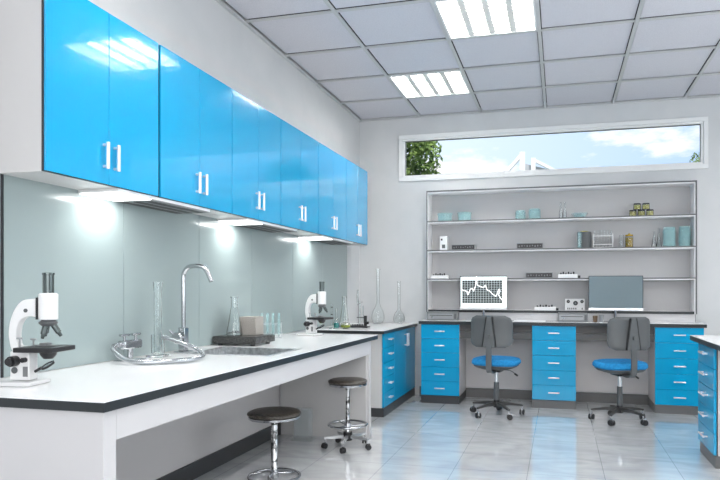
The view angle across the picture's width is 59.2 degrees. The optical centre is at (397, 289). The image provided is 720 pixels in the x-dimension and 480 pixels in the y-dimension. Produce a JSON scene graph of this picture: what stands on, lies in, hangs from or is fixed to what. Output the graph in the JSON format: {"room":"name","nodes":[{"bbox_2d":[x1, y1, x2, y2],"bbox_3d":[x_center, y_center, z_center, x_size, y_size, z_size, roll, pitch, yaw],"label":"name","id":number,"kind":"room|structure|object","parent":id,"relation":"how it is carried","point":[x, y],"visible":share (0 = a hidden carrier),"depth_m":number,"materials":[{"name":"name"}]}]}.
{"room":"science laboratory","nodes":[
{"label":"science laboratory","id":0,"kind":"room"},
{"bbox_2d":[4,0,358,377],"bbox_3d":[-1.567,-0.502,3.270,0.120,3.400,8.795,0,0,14],"label":"wall","id":1,"kind":"structure","parent":0,"point":[203,33],"depth_m":4.73,"materials":[{"name":"paint"}]},
{"bbox_2d":[0,0,157,196],"bbox_3d":[-1.441,-0.887,2.959,0.275,0.803,0.749,0,0,14],"label":"upper cabinet","id":2,"kind":"object","parent":1,"relation":"attached to","point":[79,83],"visible":0.94,"depth_m":2.75,"materials":[{"name":"blue"}]},
{"bbox_2d":[78,188,209,213],"bbox_3d":[-1.338,-0.473,3.431,0.228,0.023,0.820,0,0,14],"label":"lamp","id":3,"kind":"object","parent":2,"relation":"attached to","point":[119,195],"visible":1,"depth_m":3.31,"materials":[{"name":"white"}]},
{"bbox_2d":[0,174,346,377],"bbox_3d":[-1.108,-0.062,4.795,0.009,0.860,4.437,0,0,14],"label":"backsplash","id":4,"kind":"structure","parent":1,"relation":"attached to","point":[105,257],"depth_m":3.46,"materials":[{"name":"grey glass"}]},
{"bbox_2d":[157,44,231,214],"bbox_3d":[-1.252,-0.887,3.699,0.275,0.803,0.745,0,0,14],"label":"upper cabinet","id":5,"kind":"object","parent":1,"relation":"attached to","point":[195,108],"visible":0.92,"depth_m":3.61,"materials":[{"name":"blue laminate"}]},
{"bbox_2d":[201,89,280,224],"bbox_3d":[-1.068,-0.887,4.415,0.275,0.803,0.724,0,0,14],"label":"upper cabinet","id":6,"kind":"object","parent":1,"relation":"attached to","point":[256,131],"visible":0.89,"depth_m":4.34,"materials":[{"name":"blue laminate"}]},
{"bbox_2d":[217,218,296,232],"bbox_3d":[-1.018,-0.473,4.680,0.228,0.023,0.840,0,0,14],"label":"lamp","id":7,"kind":"object","parent":6,"relation":"attached to","point":[242,222],"visible":1,"depth_m":4.54,"materials":[{"name":"white"}]},
{"bbox_2d":[280,119,317,233],"bbox_3d":[-0.883,-0.887,5.134,0.275,0.803,0.752,0,0,14],"label":"upper cabinet","id":8,"kind":"object","parent":1,"relation":"attached to","point":[299,151],"visible":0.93,"depth_m":5.06,"materials":[{"name":"blue"}]},
{"bbox_2d":[293,142,345,239],"bbox_3d":[-0.697,-0.887,5.860,0.275,0.803,0.736,0,0,14],"label":"upper cabinet","id":9,"kind":"object","parent":1,"relation":"attached to","point":[331,165],"visible":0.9,"depth_m":5.79,"materials":[{"name":"blue laminate"}]},
{"bbox_2d":[298,235,352,244],"bbox_3d":[-0.669,-0.473,6.036,0.228,0.023,0.880,0,0,14],"label":"lamp","id":10,"kind":"object","parent":9,"relation":"attached to","point":[317,238],"visible":1,"depth_m":5.92,"materials":[{"name":"white"}]},
{"bbox_2d":[345,159,367,245],"bbox_3d":[-0.516,-0.887,6.564,0.275,0.803,0.708,0,0,14],"label":"upper cabinet","id":11,"kind":"object","parent":1,"relation":"attached to","point":[356,177],"visible":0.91,"depth_m":6.50,"materials":[{"name":"blue"}]},
{"bbox_2d":[194,395,719,479],"bbox_3d":[1.528,1.248,2.475,6.512,0.100,8.795,0,0,14],"label":"floor","id":12,"kind":"structure","parent":0,"point":[417,440],"depth_m":4.74,"materials":[{"name":"grey tile"}]},
{"bbox_2d":[0,341,370,479],"bbox_3d":[-0.983,0.803,3.705,0.794,0.790,3.088,0,0,14],"label":"frame","id":13,"kind":"object","parent":12,"relation":"on","point":[189,434],"visible":0.6,"depth_m":3.52,"materials":[{"name":"grey laminate"}]},
{"bbox_2d":[0,333,377,412],"bbox_3d":[-0.960,0.389,3.763,0.810,0.036,3.248,0,0,14],"label":"countertop","id":14,"kind":"structure","parent":13,"relation":"on","point":[102,387],"depth_m":2.74,"materials":[{"name":"white"}]},
{"bbox_2d":[0,272,74,386],"bbox_3d":[-1.434,0.151,2.476,0.267,0.438,0.151,0,0,4],"label":"microscope","id":15,"kind":"object","parent":14,"relation":"on","point":[22,360],"visible":1,"depth_m":2.45,"materials":[{"name":"white metal"}]},
{"bbox_2d":[34,360,54,372],"bbox_3d":[-1.383,0.302,2.473,0.086,0.016,0.054,-22,20,4],"label":"mirror","id":16,"kind":"object","parent":15,"relation":"attached to","point":[47,365],"depth_m":2.47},
{"bbox_2d":[113,332,145,361],"bbox_3d":[-1.409,0.299,3.318,0.090,0.142,0.167,0,0,14],"label":"valve","id":17,"kind":"object","parent":14,"relation":"on","point":[129,345],"visible":0.91,"depth_m":3.31,"materials":[{"name":"silver metal"}]},
{"bbox_2d":[146,282,169,357],"bbox_3d":[-1.324,0.163,3.489,0.090,0.414,0.090,0,0,14],"label":"glass cylinder","id":18,"kind":"object","parent":14,"relation":"on","point":[157,344],"visible":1,"depth_m":3.47,"materials":[{"name":"clear glass"}]},
{"bbox_2d":[110,335,205,364],"bbox_3d":[-1.230,0.308,3.277,0.396,0.122,0.368,0,0,14],"label":"hose","id":19,"kind":"object","parent":14,"relation":"on","point":[114,346],"visible":1,"depth_m":3.18,"materials":[{"name":"grey"}]},
{"bbox_2d":[169,264,213,352],"bbox_3d":[-1.201,0.107,3.710,0.246,0.526,0.131,0,0,14],"label":"faucet","id":20,"kind":"object","parent":14,"relation":"on","point":[182,334],"visible":0.91,"depth_m":3.73,"materials":[{"name":"silver metal"}]},
{"bbox_2d":[183,347,298,355],"bbox_3d":[-0.925,0.456,3.807,0.551,0.178,0.441,0,0,14],"label":"sink","id":21,"kind":"object","parent":14,"relation":"in","point":[245,351],"visible":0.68,"depth_m":3.99,"materials":[{"name":"metal"}]},
{"bbox_2d":[194,348,292,354],"bbox_3d":[-0.925,0.458,3.807,0.515,0.174,0.405,0,0,14],"label":"basin","id":22,"kind":"object","parent":21,"relation":"in","point":[215,351],"depth_m":3.99,"materials":[{"name":"metal"}]},
{"bbox_2d":[212,334,274,345],"bbox_3d":[-1.048,0.340,4.322,0.320,0.062,0.290,0,0,14],"label":"balance","id":23,"kind":"object","parent":14,"relation":"on","point":[252,340],"visible":0.94,"depth_m":4.20,"materials":[{"name":"black plastic"}]},
{"bbox_2d":[226,297,242,335],"bbox_3d":[-1.105,0.176,4.279,0.110,0.262,0.110,0,0,14],"label":"flask","id":24,"kind":"object","parent":23,"relation":"on","point":[234,328],"visible":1,"depth_m":4.25,"materials":[{"name":"clear glass"}]},
{"bbox_2d":[240,316,262,334],"bbox_3d":[-1.007,0.246,4.362,0.120,0.125,0.120,0,0,14],"label":"block","id":25,"kind":"object","parent":23,"relation":"on","point":[251,325],"visible":0.87,"depth_m":4.31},
{"bbox_2d":[297,282,332,335],"bbox_3d":[-0.674,0.151,5.141,0.267,0.438,0.151,0,0,25],"label":"microscope","id":26,"kind":"object","parent":14,"relation":"on","point":[310,323],"visible":1,"depth_m":5.11,"materials":[{"name":"white metal"}]},
{"bbox_2d":[247,406,300,479],"bbox_3d":[-0.784,0.980,4.021,0.340,0.428,0.340,0,0,14],"label":"stool","id":27,"kind":"object","parent":12,"relation":"on","point":[274,415],"visible":1,"depth_m":4.00,"materials":[{"name":"silver metal"}]},
{"bbox_2d":[321,377,370,453],"bbox_3d":[-0.373,0.937,4.793,0.381,0.522,0.379,0,0,14],"label":"stool","id":28,"kind":"object","parent":12,"relation":"on","point":[338,382],"visible":1,"depth_m":4.77,"materials":[{"name":"silver metal"}]},
{"bbox_2d":[323,332,393,416],"bbox_3d":[-0.387,0.805,6.204,0.706,0.786,0.395,0,0,14],"label":"base cabinet","id":29,"kind":"object","parent":12,"relation":"on","point":[382,348],"visible":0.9,"depth_m":5.96,"materials":[{"name":"blue"}]},
{"bbox_2d":[394,327,414,409],"bbox_3d":[-0.223,0.805,6.844,0.705,0.786,0.923,0,0,14],"label":"base cabinet","id":30,"kind":"object","parent":12,"relation":"on","point":[404,340],"visible":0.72,"depth_m":6.72,"materials":[{"name":"blue"}]},
{"bbox_2d":[317,322,417,333],"bbox_3d":[-0.285,0.394,6.621,0.696,0.032,1.424,0,0,14],"label":"countertop","id":31,"kind":"structure","parent":30,"relation":"on","point":[375,328],"depth_m":6.18,"materials":[{"name":"white laminate"}]},
{"bbox_2d":[329,303,334,328],"bbox_3d":[-0.640,0.252,6.152,0.056,0.250,0.056,0,0,14],"label":"cylinder","id":32,"kind":"object","parent":31,"relation":"on","point":[331,314],"visible":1,"depth_m":6.14,"materials":[{"name":"clear glass"}]},
{"bbox_2d":[333,308,338,327],"bbox_3d":[-0.605,0.279,6.247,0.058,0.196,0.058,0,0,14],"label":"bottle","id":33,"kind":"object","parent":31,"relation":"on","point":[336,322],"visible":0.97,"depth_m":6.23,"materials":[{"name":"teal glass"}]},
{"bbox_2d":[339,297,348,326],"bbox_3d":[-0.541,0.223,6.437,0.110,0.310,0.110,0,0,14],"label":"flask","id":34,"kind":"object","parent":31,"relation":"on","point":[344,317],"visible":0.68,"depth_m":6.41,"materials":[{"name":"clear glass"}]},
{"bbox_2d":[340,322,350,328],"bbox_3d":[-0.509,0.348,6.181,0.110,0.058,0.110,0,0,14],"label":"bowl","id":35,"kind":"object","parent":31,"relation":"on","point":[345,325],"visible":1,"depth_m":6.14,"materials":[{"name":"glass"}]},
{"bbox_2d":[351,290,369,327],"bbox_3d":[-0.372,0.187,6.342,0.185,0.380,0.090,0,0,14],"label":"stand","id":36,"kind":"object","parent":31,"relation":"on","point":[364,318],"visible":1,"depth_m":6.33,"materials":[{"name":"black plastic"}]},
{"bbox_2d":[371,269,383,322],"bbox_3d":[-0.221,0.070,7.139,0.148,0.614,0.148,0,0,14],"label":"flask","id":37,"kind":"object","parent":31,"relation":"on","point":[377,314],"visible":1,"depth_m":7.11,"materials":[{"name":"clear glass"}]},
{"bbox_2d":[393,281,404,323],"bbox_3d":[0.016,0.140,7.120,0.132,0.474,0.132,0,0,14],"label":"flask","id":38,"kind":"object","parent":31,"relation":"on","point":[398,318],"visible":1,"depth_m":7.09,"materials":[{"name":"clear glass"}]},
{"bbox_2d":[421,324,465,403],"bbox_3d":[0.502,0.780,6.872,0.410,0.835,0.504,0,0,14],"label":"drawer pedestal","id":39,"kind":"object","parent":12,"relation":"on","point":[443,351],"visible":0.99,"depth_m":6.67,"materials":[{"name":"blue laminate"}]},
{"bbox_2d":[419,319,706,327],"bbox_3d":[1.648,0.343,6.597,2.812,0.036,0.509,0,0,14],"label":"desk","id":40,"kind":"object","parent":39,"relation":"on","point":[425,321],"visible":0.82,"depth_m":6.31,"materials":[{"name":"white laminate"}]},
{"bbox_2d":[427,311,458,320],"bbox_3d":[0.488,0.278,6.787,0.325,0.092,0.150,0,0,14],"label":"case","id":41,"kind":"object","parent":40,"relation":"on","point":[431,315],"visible":1,"depth_m":6.72,"materials":[{"name":"grey"}]},
{"bbox_2d":[460,276,506,314],"bbox_3d":[0.912,0.088,6.709,0.498,0.472,0.130,0,0,14],"label":"monitor","id":42,"kind":"object","parent":40,"relation":"on","point":[476,292],"visible":0.92,"depth_m":6.68,"materials":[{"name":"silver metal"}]},
{"bbox_2d":[460,325,531,389],"bbox_3d":[1.073,0.725,6.772,0.742,0.725,0.453,0,0,14],"label":"panel","id":43,"kind":"object","parent":40,"relation":"attached to","point":[521,346],"visible":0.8,"depth_m":6.94,"materials":[{"name":"grey"}]},
{"bbox_2d":[514,320,545,321],"bbox_3d":[1.358,0.317,6.496,0.320,0.014,0.090,0,0,14],"label":"keyboard","id":44,"kind":"object","parent":40,"relation":"on","point":[514,320],"visible":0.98,"depth_m":6.46,"materials":[{"name":"white plastic"}]},
{"bbox_2d":[426,180,696,321],"bbox_3d":[1.678,-0.384,6.735,2.750,1.416,0.224,0,0,14],"label":"shelf unit","id":45,"kind":"object","parent":40,"relation":"on","point":[494,220],"visible":0.91,"depth_m":6.78,"materials":[{"name":"grey"}]},
{"bbox_2d":[431,273,448,278],"bbox_3d":[0.469,-0.155,7.014,0.190,0.058,0.090,0,0,14],"label":"box","id":46,"kind":"object","parent":45,"relation":"on","point":[436,276],"visible":0.98,"depth_m":6.98,"materials":[{"name":"white plastic"}]},
{"bbox_2d":[440,236,447,249],"bbox_3d":[0.517,-0.515,6.995,0.082,0.150,0.082,0,0,14],"label":"box","id":47,"kind":"object","parent":45,"relation":"on","point":[443,239],"visible":0.82,"depth_m":6.96,"materials":[{"name":"white plastic"}]},
{"bbox_2d":[451,244,476,249],"bbox_3d":[0.734,-0.469,6.968,0.260,0.058,0.146,0,0,14],"label":"rack","id":48,"kind":"object","parent":45,"relation":"on","point":[460,246],"visible":0.93,"depth_m":6.90,"materials":[{"name":"grey metal"}]},
{"bbox_2d":[517,243,543,248],"bbox_3d":[1.426,-0.471,6.791,0.280,0.062,0.146,0,0,14],"label":"rack","id":49,"kind":"object","parent":45,"relation":"on","point":[519,245],"visible":0.91,"depth_m":6.73,"materials":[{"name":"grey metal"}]},
{"bbox_2d":[525,272,552,277],"bbox_3d":[1.519,-0.157,6.767,0.285,0.062,0.146,0,0,14],"label":"rack","id":50,"kind":"object","parent":45,"relation":"on","point":[527,274],"visible":0.95,"depth_m":6.70,"materials":[{"name":"grey metal"}]},
{"bbox_2d":[534,305,558,309],"bbox_3d":[1.587,0.186,6.727,0.248,0.060,0.090,0,0,14],"label":"box","id":51,"kind":"object","parent":45,"relation":"on","point":[537,307],"visible":0.97,"depth_m":6.69,"materials":[{"name":"white plastic"}]},
{"bbox_2d":[559,202,562,217],"bbox_3d":[1.736,-0.845,6.714,0.040,0.172,0.040,0,0,14],"label":"bottle","id":52,"kind":"object","parent":45,"relation":"on","point":[560,211],"visible":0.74,"depth_m":6.71,"materials":[{"name":"clear glass"}]},
{"bbox_2d":[563,202,566,216],"bbox_3d":[1.775,-0.845,6.704,0.040,0.172,0.040,0,0,14],"label":"bottle","id":53,"kind":"object","parent":45,"relation":"on","point":[564,210],"visible":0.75,"depth_m":6.69,"materials":[{"name":"clear glass"}]},
{"bbox_2d":[558,272,579,277],"bbox_3d":[1.812,-0.159,6.669,0.228,0.066,0.090,0,0,14],"label":"box","id":54,"kind":"object","parent":45,"relation":"on","point":[560,275],"visible":0.99,"depth_m":6.63,"materials":[{"name":"white plastic"}]},
{"bbox_2d":[565,299,584,310],"bbox_3d":[1.867,0.155,6.648,0.200,0.122,0.104,0,0,14],"label":"meter","id":55,"kind":"object","parent":45,"relation":"on","point":[570,304],"visible":1,"depth_m":6.61,"materials":[{"name":"white plastic"}]},
{"bbox_2d":[577,231,590,247],"bbox_3d":[1.967,-0.530,6.655,0.140,0.180,0.140,0,0,14],"label":"canister","id":56,"kind":"object","parent":45,"relation":"on","point":[583,237],"visible":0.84,"depth_m":6.60,"materials":[{"name":"grey plastic"}]},
{"bbox_2d":[593,229,612,246],"bbox_3d":[2.149,-0.535,6.608,0.203,0.190,0.040,0,0,14],"label":"test tube rack","id":57,"kind":"object","parent":45,"relation":"on","point":[611,233],"visible":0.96,"depth_m":6.60,"materials":[{"name":"white plastic"}]},
{"bbox_2d":[619,235,623,246],"bbox_3d":[2.327,-0.505,6.562,0.052,0.130,0.052,0,0,14],"label":"glass jar","id":58,"kind":"object","parent":45,"relation":"on","point":[621,237],"visible":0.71,"depth_m":6.54,"materials":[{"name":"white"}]},
{"bbox_2d":[625,233,632,246],"bbox_3d":[2.400,-0.515,6.544,0.080,0.150,0.080,0,0,14],"label":"glass jar","id":59,"kind":"object","parent":45,"relation":"on","point":[628,238],"visible":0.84,"depth_m":6.51,"materials":[{"name":"yellow"}]},
{"bbox_2d":[629,210,635,215],"bbox_3d":[2.427,-0.791,6.516,0.072,0.065,0.072,0,0,14],"label":"jar","id":60,"kind":"object","parent":45,"relation":"on","point":[631,212],"visible":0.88,"depth_m":6.49,"materials":[{"name":"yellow glass"}]},
{"bbox_2d":[638,210,644,214],"bbox_3d":[2.507,-0.791,6.495,0.072,0.065,0.072,0,0,14],"label":"jar","id":61,"kind":"object","parent":45,"relation":"on","point":[640,212],"visible":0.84,"depth_m":6.46,"materials":[{"name":"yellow glass"}]},
{"bbox_2d":[633,203,640,209],"bbox_3d":[2.467,-0.858,6.506,0.072,0.065,0.072,0,0,14],"label":"jar","id":62,"kind":"object","parent":61,"relation":"on","point":[637,206],"visible":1,"depth_m":6.48,"materials":[{"name":"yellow glass"}]},
{"bbox_2d":[646,209,653,214],"bbox_3d":[2.588,-0.791,6.475,0.072,0.065,0.072,0,0,14],"label":"jar","id":63,"kind":"object","parent":45,"relation":"on","point":[649,211],"visible":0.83,"depth_m":6.45,"materials":[{"name":"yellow glass"}]},
{"bbox_2d":[642,203,649,209],"bbox_3d":[2.551,-0.858,6.484,0.072,0.065,0.072,0,0,14],"label":"jar","id":64,"kind":"object","parent":63,"relation":"on","point":[645,206],"visible":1,"depth_m":6.46,"materials":[{"name":"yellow glass"}]},
{"bbox_2d":[651,231,656,246],"bbox_3d":[2.633,-0.520,6.484,0.054,0.160,0.054,0,0,14],"label":"flask","id":65,"kind":"object","parent":45,"relation":"on","point":[653,239],"visible":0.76,"depth_m":6.47,"materials":[{"name":"clear glass"}]},
{"bbox_2d":[656,228,661,245],"bbox_3d":[2.687,-0.540,6.491,0.054,0.200,0.054,0,0,14],"label":"flask","id":66,"kind":"object","parent":45,"relation":"on","point":[658,237],"visible":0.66,"depth_m":6.48,"materials":[{"name":"clear glass"}]},
{"bbox_2d":[558,312,587,321],"bbox_3d":[1.789,0.278,6.453,0.295,0.092,0.150,0,0,14],"label":"case","id":67,"kind":"object","parent":40,"relation":"on","point":[562,316],"visible":1,"depth_m":6.39,"materials":[{"name":"grey plastic"}]},
{"bbox_2d":[599,315,603,321],"bbox_3d":[2.044,0.287,6.331,0.048,0.075,0.048,0,0,14],"label":"cup","id":68,"kind":"object","parent":40,"relation":"on","point":[601,317],"visible":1,"depth_m":6.31,"materials":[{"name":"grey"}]},
{"bbox_2d":[576,326,653,393],"bbox_3d":[2.208,0.725,6.481,0.735,0.725,0.453,0,0,14],"label":"panel","id":69,"kind":"object","parent":40,"relation":"attached to","point":[591,341],"visible":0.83,"depth_m":6.69,"materials":[{"name":"grey"}]},
{"bbox_2d":[588,276,642,321],"bbox_3d":[2.200,0.090,6.378,0.522,0.468,0.130,0,0,14],"label":"monitor","id":70,"kind":"object","parent":40,"relation":"on","point":[620,293],"visible":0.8,"depth_m":6.36,"materials":[{"name":"silver metal"}]},
{"bbox_2d":[470,315,524,419],"bbox_3d":[0.931,0.718,6.039,0.511,0.960,0.529,0,0,-41],"label":"office chair","id":71,"kind":"object","parent":12,"relation":"on","point":[490,332],"visible":1,"depth_m":5.86,"materials":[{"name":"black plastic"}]},
{"bbox_2d":[532,326,575,409],"bbox_3d":[1.631,0.780,6.582,0.431,0.835,0.504,0,0,14],"label":"drawer pedestal","id":72,"kind":"object","parent":12,"relation":"on","point":[553,347],"visible":0.99,"depth_m":6.37,"materials":[{"name":"blue"}]},
{"bbox_2d":[588,317,649,425],"bbox_3d":[2.049,0.718,5.761,0.528,0.960,0.512,0,0,-36],"label":"office chair","id":73,"kind":"object","parent":12,"relation":"on","point":[632,334],"visible":1,"depth_m":5.57,"materials":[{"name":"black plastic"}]},
{"bbox_2d":[648,327,703,414],"bbox_3d":[2.767,0.780,6.290,0.439,0.835,0.504,0,0,14],"label":"drawer pedestal","id":74,"kind":"object","parent":12,"relation":"on","point":[672,356],"visible":0.88,"depth_m":6.09,"materials":[{"name":"blue laminate"}]},
{"bbox_2d":[698,343,719,468],"bbox_3d":[2.550,0.792,4.376,0.836,0.812,0.504,0,0,14],"label":"drawer pedestal","id":75,"kind":"object","parent":12,"relation":"on","point":[708,358],"visible":0.97,"depth_m":4.35,"materials":[{"name":"blue"}]},
{"bbox_2d":[690,335,719,350],"bbox_3d":[2.551,0.364,4.244,0.901,0.036,0.991,0,0,14],"label":"countertop","id":76,"kind":"structure","parent":75,"relation":"on","point":[711,341],"depth_m":4.41,"materials":[{"name":"white"}]},
{"bbox_2d":[215,0,719,121],"bbox_3d":[1.528,-2.036,2.475,6.272,0.132,8.555,0,0,14],"label":"ceiling","id":77,"kind":"structure","parent":0,"point":[579,52],"depth_m":5.29,"materials":[{"name":"white"}]},
{"bbox_2d":[389,68,469,97],"bbox_3d":[0.326,-2.005,6.098,0.672,0.062,0.672,0,0,14],"label":"ceiling light","id":78,"kind":"object","parent":77,"relation":"attached to","point":[453,82],"visible":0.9,"depth_m":6.14,"materials":[{"name":"white plastic"}]},
{"bbox_2d":[434,0,536,38],"bbox_3d":[0.655,-2.005,4.567,0.672,0.062,0.672,0,0,14],"label":"ceiling light","id":79,"kind":"object","parent":77,"relation":"attached to","point":[460,18],"visible":0.99,"depth_m":4.64,"materials":[{"name":"white plastic"}]},
{"bbox_2d":[359,93,719,394],"bbox_3d":[2.607,-0.502,6.676,6.272,3.400,0.120,0,0,14],"label":"wall","id":80,"kind":"structure","parent":0,"point":[396,246],"depth_m":7.15,"materials":[{"name":"paint"}]},
{"bbox_2d":[419,386,647,404],"bbox_3d":[2.939,1.148,6.519,5.550,0.100,0.017,0,0,14],"label":"baseboard","id":81,"kind":"structure","parent":80,"relation":"attached to","point":[470,392],"depth_m":6.77,"materials":[{"name":"grey"}]},
{"bbox_2d":[399,116,707,181],"bbox_3d":[1.604,-1.508,6.890,3.260,0.528,0.085,0,0,14],"label":"window","id":82,"kind":"structure","parent":80,"relation":"in","point":[675,143],"depth_m":6.85,"materials":[{"name":"white"}]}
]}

